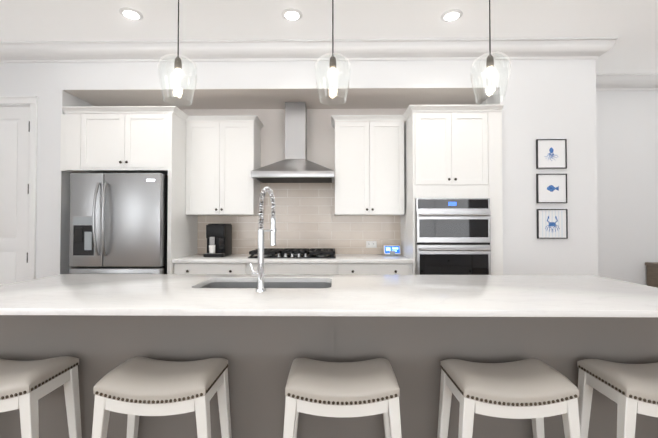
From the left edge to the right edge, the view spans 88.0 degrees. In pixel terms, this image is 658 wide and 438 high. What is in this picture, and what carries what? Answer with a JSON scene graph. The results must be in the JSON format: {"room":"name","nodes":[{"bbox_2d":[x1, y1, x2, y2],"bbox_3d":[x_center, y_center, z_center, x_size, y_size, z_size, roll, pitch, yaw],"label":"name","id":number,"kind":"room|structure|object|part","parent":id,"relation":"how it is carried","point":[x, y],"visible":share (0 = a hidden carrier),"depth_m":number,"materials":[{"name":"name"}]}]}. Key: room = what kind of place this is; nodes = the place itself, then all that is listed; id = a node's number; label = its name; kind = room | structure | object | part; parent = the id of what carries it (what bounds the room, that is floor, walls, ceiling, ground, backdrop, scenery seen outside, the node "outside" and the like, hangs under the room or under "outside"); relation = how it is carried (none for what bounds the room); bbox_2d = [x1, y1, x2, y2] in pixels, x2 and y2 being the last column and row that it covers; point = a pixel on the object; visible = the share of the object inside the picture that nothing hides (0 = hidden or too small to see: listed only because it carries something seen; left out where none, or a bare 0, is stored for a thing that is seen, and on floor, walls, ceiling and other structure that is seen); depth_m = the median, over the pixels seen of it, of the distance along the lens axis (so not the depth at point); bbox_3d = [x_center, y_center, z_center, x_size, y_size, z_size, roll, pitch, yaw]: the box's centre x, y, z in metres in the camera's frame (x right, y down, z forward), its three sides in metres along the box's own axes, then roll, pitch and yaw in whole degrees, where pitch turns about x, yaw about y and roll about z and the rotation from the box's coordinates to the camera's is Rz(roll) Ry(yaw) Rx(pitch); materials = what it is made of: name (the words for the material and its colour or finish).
{"room":"kitchen","nodes":[
{"label":"kitchen","id":0,"kind":"room"},
{"bbox_2d":[0,62,70,278],"bbox_3d":[-3.514,-0.222,3.565,1.529,3.100,0.120,0,-1,1],"label":"wall","id":1,"kind":"structure","parent":0,"point":[42,81],"depth_m":3.51,"materials":[{"name":"white paint"}]},
{"bbox_2d":[0,106,29,284],"bbox_3d":[-3.505,0.073,3.500,0.860,2.483,0.100,0,-1,1],"label":"door","id":2,"kind":"structure","parent":1,"relation":"in","point":[14,159],"depth_m":3.52,"materials":[{"name":"white paint"}]},
{"bbox_2d":[0,96,37,279],"bbox_3d":[-3.510,0.034,3.549,1.023,2.587,0.144,0,-1,1],"label":"door frame","id":3,"kind":"structure","parent":1,"relation":"attached to","point":[31,102],"depth_m":3.49,"materials":[{"name":"white paint"}]},
{"bbox_2d":[0,37,617,62],"bbox_3d":[-0.729,-1.697,3.431,7.104,0.155,0.125,0,-1,1],"label":"crown molding","id":4,"kind":"structure","parent":1,"relation":"attached to","point":[313,49],"depth_m":3.40,"materials":[{"name":"white paint"}]},
{"bbox_2d":[69,94,101,268],"bbox_3d":[-2.805,-0.216,3.921,0.120,3.100,0.610,0,-1,1],"label":"wall","id":5,"kind":"structure","parent":0,"point":[76,101],"depth_m":3.74,"materials":[{"name":"white paint"}]},
{"bbox_2d":[60,106,87,173],"bbox_3d":[-2.604,-0.808,3.787,0.280,0.638,0.647,0,-1,1],"label":"upper cabinet","id":6,"kind":"object","parent":5,"relation":"attached to","point":[74,124],"depth_m":3.46,"materials":[{"name":"white wood"}]},
{"bbox_2d":[102,109,406,170],"bbox_3d":[-0.500,-0.213,4.136,4.485,3.100,0.120,0,-1,1],"label":"wall","id":7,"kind":"structure","parent":0,"point":[320,140],"depth_m":4.09,"materials":[{"name":"white paint"}]},
{"bbox_2d":[88,106,131,173],"bbox_3d":[-2.266,-0.808,3.783,0.508,0.638,0.647,0,-1,1],"label":"upper cabinet","id":8,"kind":"object","parent":7,"relation":"attached to","point":[109,135],"depth_m":3.46,"materials":[{"name":"white wood"}]},
{"bbox_2d":[132,106,183,173],"bbox_3d":[-1.871,-0.808,3.778,0.509,0.638,0.647,0,-1,1],"label":"upper cabinet","id":9,"kind":"object","parent":7,"relation":"attached to","point":[157,131],"depth_m":3.46,"materials":[{"name":"white wood"}]},
{"bbox_2d":[184,114,223,217],"bbox_3d":[-1.359,-0.585,3.917,0.432,1.081,0.347,0,-1,1],"label":"upper cabinet","id":10,"kind":"object","parent":7,"relation":"attached to","point":[203,135],"depth_m":3.75,"materials":[{"name":"white wood"}]},
{"bbox_2d":[224,115,259,217],"bbox_3d":[-1.040,-0.585,3.913,0.431,1.081,0.347,0,-1,1],"label":"upper cabinet","id":11,"kind":"object","parent":7,"relation":"attached to","point":[241,188],"depth_m":3.75,"materials":[{"name":"white wood"}]},
{"bbox_2d":[251,102,334,182],"bbox_3d":[-0.380,-0.879,3.834,0.884,0.892,0.497,0,-1,1],"label":"range hood","id":12,"kind":"object","parent":7,"relation":"attached to","point":[295,168],"depth_m":3.83,"materials":[{"name":"silver metal"}]},
{"bbox_2d":[332,115,375,217],"bbox_3d":[0.284,-0.585,3.896,0.437,1.081,0.347,0,-1,1],"label":"upper cabinet","id":13,"kind":"object","parent":7,"relation":"attached to","point":[354,180],"depth_m":3.73,"materials":[{"name":"white wood"}]},
{"bbox_2d":[366,241,376,247],"bbox_3d":[0.503,0.301,4.039,0.124,0.080,0.008,0,-1,1],"label":"outlet plate","id":14,"kind":"object","parent":7,"relation":"attached to","point":[369,244],"depth_m":4.04,"materials":[{"name":"white plastic"}]},
{"bbox_2d":[376,114,403,217],"bbox_3d":[0.607,-0.585,3.891,0.436,1.081,0.347,0,-1,1],"label":"upper cabinet","id":15,"kind":"object","parent":7,"relation":"attached to","point":[389,128],"depth_m":3.72,"materials":[{"name":"white wood"}]},
{"bbox_2d":[62,60,499,109],"bbox_3d":[-0.504,-1.548,3.793,4.485,0.442,0.610,0,-1,1],"label":"wall","id":16,"kind":"structure","parent":0,"point":[389,84],"depth_m":3.50,"materials":[{"name":"white paint"}]},
{"bbox_2d":[0,0,657,73],"bbox_3d":[0.331,-1.874,0.502,9.540,0.100,7.840,0,-1,1],"label":"ceiling","id":17,"kind":"structure","parent":0,"point":[632,25],"depth_m":3.07,"materials":[{"name":"white paint"}]},
{"bbox_2d":[119,7,143,20],"bbox_3d":[-1.717,-1.777,2.958,0.188,0.012,0.188,0,-1,1],"label":"recessed light","id":18,"kind":"object","parent":17,"relation":"in","point":[131,13],"visible":1,"depth_m":2.94,"materials":[{"name":"white paint"}]},
{"bbox_2d":[157,0,197,105],"bbox_3d":[-0.851,-1.229,1.927,0.208,1.138,0.208,0,-1,1],"label":"pendant light","id":19,"kind":"object","parent":17,"relation":"hanging from","point":[177,73],"visible":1,"depth_m":1.91,"materials":[{"name":"clear glass"}]},
{"bbox_2d":[281,8,302,20],"bbox_3d":[-0.322,-1.776,2.970,0.188,0.012,0.188,0,-1,1],"label":"recessed light","id":20,"kind":"object","parent":17,"relation":"in","point":[291,14],"visible":1,"depth_m":2.95,"materials":[{"name":"white paint"}]},
{"bbox_2d":[314,0,350,105],"bbox_3d":[0.022,-1.229,1.916,0.208,1.138,0.208,0,-1,1],"label":"pendant light","id":21,"kind":"object","parent":17,"relation":"hanging from","point":[332,65],"visible":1,"depth_m":1.90,"materials":[{"name":"clear glass"}]},
{"bbox_2d":[440,9,462,21],"bbox_3d":[1.074,-1.776,2.981,0.188,0.012,0.188,0,-1,1],"label":"recessed light","id":22,"kind":"object","parent":17,"relation":"in","point":[451,15],"visible":1,"depth_m":2.97,"materials":[{"name":"white paint"}]},
{"bbox_2d":[470,0,510,104],"bbox_3d":[0.898,-1.230,1.904,0.208,1.138,0.208,0,-1,1],"label":"pendant light","id":23,"kind":"object","parent":17,"relation":"hanging from","point":[489,61],"visible":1,"depth_m":1.89,"materials":[{"name":"clear glass"}]},
{"bbox_2d":[480,59,597,275],"bbox_3d":[2.223,-0.217,3.900,0.965,3.100,0.940,0,-1,1],"label":"wall","id":24,"kind":"structure","parent":0,"point":[550,98],"depth_m":3.44,"materials":[{"name":"white paint"}]},
{"bbox_2d":[536,139,566,168],"bbox_3d":[2.236,-0.654,3.424,0.295,0.295,0.020,0,-1,1],"label":"picture frame","id":25,"kind":"object","parent":24,"relation":"attached to","point":[551,153],"visible":1,"depth_m":3.42,"materials":[{"name":"black"}]},
{"bbox_2d":[536,174,566,202],"bbox_3d":[2.236,-0.306,3.418,0.295,0.295,0.020,0,-1,1],"label":"picture frame","id":26,"kind":"object","parent":24,"relation":"attached to","point":[551,188],"visible":1,"depth_m":3.42,"materials":[{"name":"black"}]},
{"bbox_2d":[537,209,567,238],"bbox_3d":[2.236,0.048,3.413,0.295,0.295,0.020,0,-1,1],"label":"picture frame","id":27,"kind":"object","parent":24,"relation":"attached to","point":[552,223],"visible":1,"depth_m":3.41,"materials":[{"name":"black"}]},
{"bbox_2d":[596,74,657,90],"bbox_3d":[3.794,-1.685,4.191,2.171,0.155,0.125,0,-1,1],"label":"crown molding","id":28,"kind":"structure","parent":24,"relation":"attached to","point":[604,82],"depth_m":4.16,"materials":[{"name":"white paint"}]},
{"bbox_2d":[596,90,657,284],"bbox_3d":[3.871,-0.210,4.289,2.321,3.100,0.120,0,-1,1],"label":"wall","id":29,"kind":"structure","parent":0,"point":[627,157],"depth_m":4.24,"materials":[{"name":"white paint"}]},
{"bbox_3d":[0.331,1.325,0.448,9.540,0.100,7.840,0,-1,1],"label":"floor","id":30,"kind":"structure","parent":0,"visible":0},
{"bbox_2d":[0,356,81,437],"bbox_3d":[-1.479,0.976,1.548,0.535,0.635,0.302,0,-1,-1],"label":"stool","id":31,"kind":"object","parent":30,"relation":"on","point":[25,386],"visible":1,"depth_m":1.50,"materials":[{"name":"white paint"}]},
{"bbox_3d":[-1.479,0.710,1.552,0.466,0.103,0.290,0,-1,-1],"label":"seat","id":32,"kind":"part","parent":31,"relation":"part of","materials":[{"name":"grey leather"}]},
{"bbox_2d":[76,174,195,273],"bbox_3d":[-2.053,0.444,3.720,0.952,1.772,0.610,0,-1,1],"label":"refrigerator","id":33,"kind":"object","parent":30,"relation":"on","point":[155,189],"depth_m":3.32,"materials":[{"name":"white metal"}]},
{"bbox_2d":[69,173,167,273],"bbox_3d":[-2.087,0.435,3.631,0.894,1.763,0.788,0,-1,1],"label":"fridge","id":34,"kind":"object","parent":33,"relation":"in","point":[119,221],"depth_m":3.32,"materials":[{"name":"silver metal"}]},
{"bbox_2d":[92,357,231,437],"bbox_3d":[-0.734,0.976,1.538,0.535,0.635,0.302,0,-1,2],"label":"stool","id":35,"kind":"object","parent":30,"relation":"on","point":[134,388],"visible":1,"depth_m":1.42,"materials":[{"name":"white paint"}]},
{"bbox_3d":[-0.734,0.710,1.543,0.466,0.103,0.290,0,-1,2],"label":"seat","id":36,"kind":"part","parent":35,"relation":"part of","materials":[{"name":"grey leather"}]},
{"bbox_2d":[172,262,255,273],"bbox_3d":[-1.164,0.890,3.750,0.825,0.880,0.627,0,-1,1],"label":"base cabinet","id":37,"kind":"object","parent":30,"relation":"on","point":[177,267],"depth_m":3.44,"materials":[{"name":"white wood"}]},
{"bbox_2d":[256,262,343,274],"bbox_3d":[-0.371,0.890,3.739,1.050,0.880,0.627,0,-1,1],"label":"base cabinet","id":38,"kind":"object","parent":30,"relation":"on","point":[312,268],"depth_m":3.43,"materials":[{"name":"white wood"}]},
{"bbox_2d":[172,254,411,261],"bbox_3d":[-0.367,0.430,3.737,2.420,0.040,0.647,0,-1,1],"label":"countertop","id":39,"kind":"structure","parent":38,"relation":"on","point":[191,257],"depth_m":3.43,"materials":[{"name":"white stone"}]},
{"bbox_2d":[203,224,231,256],"bbox_3d":[-1.238,0.232,3.813,0.205,0.358,0.350,0,-1,1],"label":"coffee machine","id":40,"kind":"object","parent":39,"relation":"on","point":[219,239],"visible":1,"depth_m":3.71,"materials":[{"name":"black plastic"}]},
{"bbox_2d":[248,246,335,257],"bbox_3d":[-0.381,0.375,3.755,0.910,0.069,0.500,0,-1,1],"label":"cooktop","id":41,"kind":"object","parent":39,"relation":"in","point":[269,251],"depth_m":3.64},
{"bbox_2d":[384,245,400,254],"bbox_3d":[0.719,0.357,3.890,0.190,0.110,0.077,0,-1,1],"label":"smart display","id":42,"kind":"object","parent":39,"relation":"on","point":[392,250],"visible":1,"depth_m":3.87,"materials":[{"name":"white plastic"}]},
{"bbox_2d":[0,315,657,437],"bbox_3d":[-0.033,0.857,2.039,3.660,0.890,0.668,0,-1,1],"label":"kitchen island","id":43,"kind":"object","parent":30,"relation":"on","point":[259,330],"depth_m":1.72,"materials":[{"name":"grey wood"}]},
{"bbox_2d":[0,275,657,318],"bbox_3d":[-0.035,0.394,1.889,3.708,0.029,0.984,0,-1,1],"label":"island countertop","id":44,"kind":"structure","parent":43,"relation":"on","point":[178,296],"depth_m":1.65,"materials":[{"name":"white stone"}]},
{"bbox_2d":[252,187,275,290],"bbox_3d":[-0.346,0.099,1.887,0.078,0.560,0.246,0,-1,1],"label":"faucet","id":45,"kind":"object","parent":44,"relation":"on","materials":[{"name":"silver metal"}]},
{"bbox_2d":[200,279,327,286],"bbox_3d":[-0.378,0.514,2.048,0.810,0.230,0.396,0,-1,1],"label":"sink","id":46,"kind":"object","parent":44,"relation":"in","point":[215,282],"depth_m":2.24,"materials":[{"name":"grey metal"}]},
{"bbox_2d":[283,358,401,437],"bbox_3d":[0.056,0.976,1.528,0.535,0.635,0.302,0,-1,1],"label":"stool","id":47,"kind":"object","parent":30,"relation":"on","point":[345,389],"visible":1,"depth_m":1.40,"materials":[{"name":"white paint"}]},
{"bbox_3d":[0.056,0.710,1.532,0.466,0.103,0.290,0,-1,1],"label":"seat","id":48,"kind":"part","parent":47,"relation":"part of","materials":[{"name":"grey leather"}]},
{"bbox_2d":[344,262,411,274],"bbox_3d":[0.431,0.890,3.729,0.825,0.880,0.627,0,-1,1],"label":"base cabinet","id":49,"kind":"object","parent":30,"relation":"on","point":[350,268],"depth_m":3.42,"materials":[{"name":"white wood"}]},
{"bbox_2d":[400,104,503,274],"bbox_3d":[1.289,0.101,3.706,0.892,2.458,0.677,0,-1,1],"label":"tall cabinet","id":50,"kind":"object","parent":30,"relation":"on","point":[452,222],"depth_m":3.40,"materials":[{"name":"white wood"}]},
{"bbox_2d":[415,198,490,274],"bbox_3d":[1.227,0.283,3.344,0.729,0.982,0.108,0,-1,1],"label":"wall oven","id":51,"kind":"object","parent":50,"relation":"in","point":[453,235],"depth_m":3.35,"materials":[{"name":"silver metal"}]},
{"bbox_2d":[437,359,580,437],"bbox_3d":[0.779,0.976,1.518,0.535,0.635,0.302,0,-1,0],"label":"stool","id":52,"kind":"object","parent":30,"relation":"on","point":[536,391],"visible":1,"depth_m":1.40,"materials":[{"name":"white paint"}]},
{"bbox_3d":[0.779,0.710,1.523,0.466,0.103,0.290,0,-1,0],"label":"seat","id":53,"kind":"part","parent":52,"relation":"part of","materials":[{"name":"grey leather"}]},
{"bbox_2d":[577,359,657,437],"bbox_3d":[1.444,0.976,1.510,0.535,0.635,0.302,0,-1,2],"label":"stool","id":54,"kind":"object","parent":30,"relation":"on","point":[631,390],"visible":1,"depth_m":1.45,"materials":[{"name":"white paint"}]},
{"bbox_3d":[1.444,0.710,1.514,0.466,0.103,0.290,0,-1,2],"label":"seat","id":55,"kind":"part","parent":54,"relation":"part of","materials":[{"name":"grey leather"}]},
{"bbox_2d":[645,262,657,287],"bbox_3d":[4.432,0.931,3.938,1.090,0.805,0.487,0,-1,1],"label":"sideboard","id":56,"kind":"object","parent":30,"relation":"on","point":[652,274],"visible":0.31,"depth_m":4.12,"materials":[{"name":"brown wood"}]}
]}

